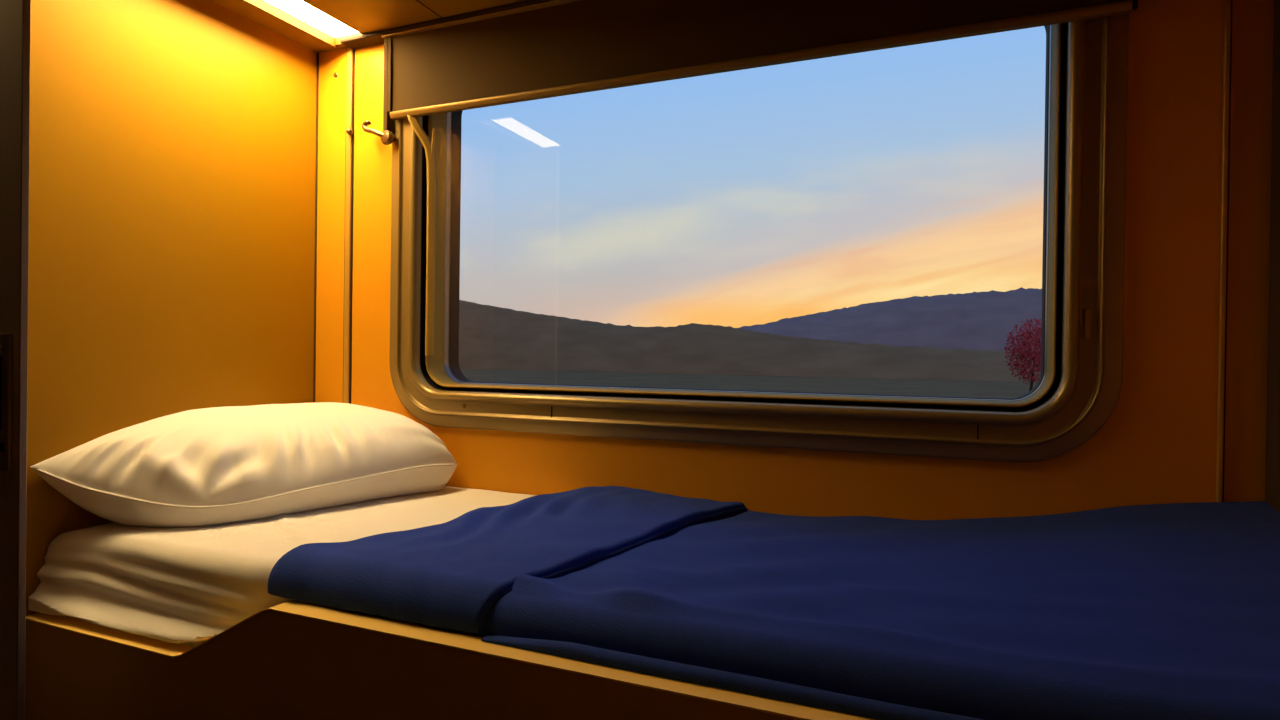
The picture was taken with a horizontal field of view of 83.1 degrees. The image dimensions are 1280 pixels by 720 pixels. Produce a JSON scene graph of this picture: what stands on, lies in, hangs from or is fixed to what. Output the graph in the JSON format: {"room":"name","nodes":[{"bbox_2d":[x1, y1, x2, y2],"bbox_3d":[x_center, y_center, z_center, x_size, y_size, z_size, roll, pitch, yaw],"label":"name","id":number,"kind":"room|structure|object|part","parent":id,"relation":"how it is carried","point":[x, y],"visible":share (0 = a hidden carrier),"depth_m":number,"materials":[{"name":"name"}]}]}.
{"room":"train carriage","nodes":[
{"label":"train carriage","id":0,"kind":"room"},
{"bbox_2d":[26,0,316,615],"bbox_3d":[-1.246,0.036,0.852,0.050,1.606,2.100,1,0,23],"label":"wall","id":1,"kind":"structure","parent":0,"point":[171,267],"depth_m":1.45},
{"bbox_2d":[0,0,30,719],"bbox_3d":[-0.992,0.066,1.066,0.252,1.550,0.026,1,0,23],"label":"door","id":2,"kind":"structure","parent":1,"relation":"in","point":[15,15],"depth_m":1.03,"materials":[{"name":"brown wood"}]},
{"bbox_3d":[-0.929,0.059,1.040,0.080,0.195,0.006,1,0,23],"label":"flush pull","id":3,"kind":"part","parent":2,"relation":"part of","materials":[{"name":"black"}]},
{"bbox_2d":[210,0,524,52],"bbox_3d":[-0.344,-0.788,0.444,2.006,0.070,2.150,1,0,23],"label":"ceiling","id":4,"kind":"structure","parent":0,"point":[364,16],"depth_m":1.58,"materials":[{"name":"laminate"}]},
{"bbox_2d":[243,0,361,46],"bbox_3d":[-0.861,-0.771,1.317,0.097,0.036,0.878,1,0,23],"label":"recessed light","id":5,"kind":"object","parent":4,"relation":"in","point":[299,14],"visible":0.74,"depth_m":1.63,"materials":[{"name":"white plastic"}]},
{"bbox_2d":[265,0,358,36],"bbox_3d":[-0.792,-0.778,1.482,0.091,0.006,0.514,1,0,23],"label":"diffuser","id":6,"kind":"object","parent":5,"relation":"attached to","point":[301,13],"depth_m":1.63,"materials":[{"name":"white plastic"}]},
{"bbox_2d":[315,0,1273,519],"bbox_3d":[0.085,0.035,1.492,2.006,1.736,0.124,1,0,23],"label":"wall","id":7,"kind":"structure","parent":0,"point":[1158,443],"depth_m":1.14,"materials":[{"name":"paint"}]},
{"bbox_2d":[313,52,318,402],"bbox_3d":[-0.814,0.036,1.807,0.004,1.606,0.004,1,0,23],"label":"trim","id":8,"kind":"structure","parent":7,"relation":"attached to","point":[317,85],"depth_m":1.80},
{"bbox_2d":[343,47,354,403],"bbox_3d":[-0.718,0.039,1.759,0.029,1.604,0.017,1,0,23],"label":"trim","id":9,"kind":"structure","parent":7,"relation":"attached to","point":[350,58],"depth_m":1.76,"materials":[{"name":"orange"}]},
{"bbox_2d":[416,0,442,17],"bbox_3d":[-0.839,-0.761,0.658,0.002,0.002,2.060,1,0,23],"label":"trim","id":10,"kind":"structure","parent":7,"relation":"attached to","point":[416,0],"depth_m":1.57,"materials":[{"name":"brown wood"}]},
{"bbox_2d":[340,0,552,48],"bbox_3d":[0.118,-0.747,1.392,1.790,0.010,0.044,1,0,23],"label":"trim","id":11,"kind":"structure","parent":7,"relation":"attached to","point":[373,38],"depth_m":1.63,"materials":[{"name":"brown wood"}]},
{"bbox_2d":[389,14,1128,462],"bbox_3d":[0.109,-0.290,1.470,1.469,0.902,0.157,1,0,23],"label":"window","id":12,"kind":"structure","parent":7,"relation":"in","point":[1077,390],"depth_m":1.28,"materials":[{"name":"brown metal"}]},
{"bbox_3d":[0.132,-0.290,1.525,1.409,0.842,0.038,1,0,23],"label":"frame","id":13,"kind":"part","parent":12,"relation":"part of","materials":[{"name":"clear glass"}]},
{"bbox_2d":[362,0,1137,144],"bbox_3d":[0.060,-0.616,1.415,1.542,0.250,0.038,1,0,23],"label":"window blind","id":14,"kind":"object","parent":12,"relation":"attached to","point":[555,48],"visible":1,"depth_m":1.43,"materials":[{"name":"brown fabric"}]},
{"bbox_3d":[-0.587,-0.518,1.689,0.034,0.034,0.032,1,0,23],"label":"pivot knob","id":15,"kind":"part","parent":14,"relation":"part of","materials":[{"name":"gold metal"}]},
{"bbox_3d":[0.087,-0.740,1.404,1.476,0.003,0.037,1,0,23],"label":"head rail","id":16,"kind":"part","parent":14,"relation":"part of","materials":[{"name":"brown metal"}]},
{"bbox_2d":[1216,0,1232,502],"bbox_3d":[0.879,0.068,1.091,0.010,1.596,0.007,1,0,23],"label":"trim","id":17,"kind":"structure","parent":7,"relation":"attached to","point":[1228,10],"depth_m":1.09,"materials":[{"name":"orange wood"}]},
{"bbox_3d":[-0.366,0.878,0.453,2.006,0.050,2.150,1,0,23],"label":"floor","id":18,"kind":"structure","parent":0,"visible":0},
{"bbox_2d":[25,600,878,719],"bbox_3d":[-0.066,0.602,1.155,1.904,0.499,0.620,1,0,23],"label":"bunk base","id":19,"kind":"object","parent":18,"relation":"on","point":[289,660],"visible":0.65,"depth_m":0.97,"materials":[{"name":"orange wood"}]},
{"bbox_2d":[28,486,536,646],"bbox_3d":[-0.061,0.380,1.157,1.902,0.174,0.608,1,0,23],"label":"mattress","id":20,"kind":"object","parent":19,"relation":"on","point":[190,585],"visible":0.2,"depth_m":1.22,"materials":[{"name":"white fabric"}]},
{"bbox_2d":[30,402,456,526],"bbox_3d":[-0.728,0.201,1.437,0.470,0.205,0.619,1,0,23],"label":"pillow","id":21,"kind":"object","parent":20,"relation":"on","point":[229,464],"visible":1,"depth_m":1.38,"materials":[{"name":"white fabric"}]},
{"bbox_2d":[268,486,1279,719],"bbox_3d":[0.186,0.277,1.062,1.376,0.157,0.597,1,0,23],"label":"blanket","id":22,"kind":"object","parent":20,"relation":"on","point":[1171,611],"visible":1,"depth_m":0.91,"materials":[{"name":"blue fabric"}]},
{"bbox_3d":[0.555,0.064,0.091,0.050,1.606,2.100,1,0,23],"label":"wall","id":23,"kind":"structure","parent":0,"visible":0},
{"bbox_2d":[1265,0,1279,511],"bbox_3d":[0.925,0.064,1.048,0.012,1.606,0.050,1,0,23],"label":"trim","id":24,"kind":"structure","parent":23,"relation":"attached to","point":[1272,468],"depth_m":1.05,"materials":[{"name":"brown wood"}]},
{"label":"outside","id":25,"kind":"structure","parent":0,"visible":0},
{"bbox_2d":[460,369,1036,397],"bbox_3d":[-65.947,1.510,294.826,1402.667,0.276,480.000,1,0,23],"label":"field","id":26,"kind":"structure","parent":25,"point":[956,388],"depth_m":115.83,"materials":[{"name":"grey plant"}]},
{"bbox_2d":[459,300,1040,381],"bbox_3d":[-5.969,-8.921,205.484,323.000,23.425,60.000,1,0,23],"label":"hill","id":27,"kind":"structure","parent":26,"relation":"on","point":[490,337],"depth_m":176.82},
{"bbox_2d":[678,287,1041,350],"bbox_3d":[102.541,-17.595,404.451,504.000,41.450,150.000,1,0,23],"label":"hill","id":28,"kind":"structure","parent":26,"relation":"on","point":[980,321],"depth_m":344.30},
{"bbox_2d":[1004,318,1040,390],"bbox_3d":[20.104,0.947,37.123,2.582,6.253,2.560,1,0,23],"label":"tree","id":29,"kind":"object","parent":26,"relation":"on","point":[1034,356],"visible":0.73,"depth_m":36.95,"materials":[{"name":"red plant"}]}
]}

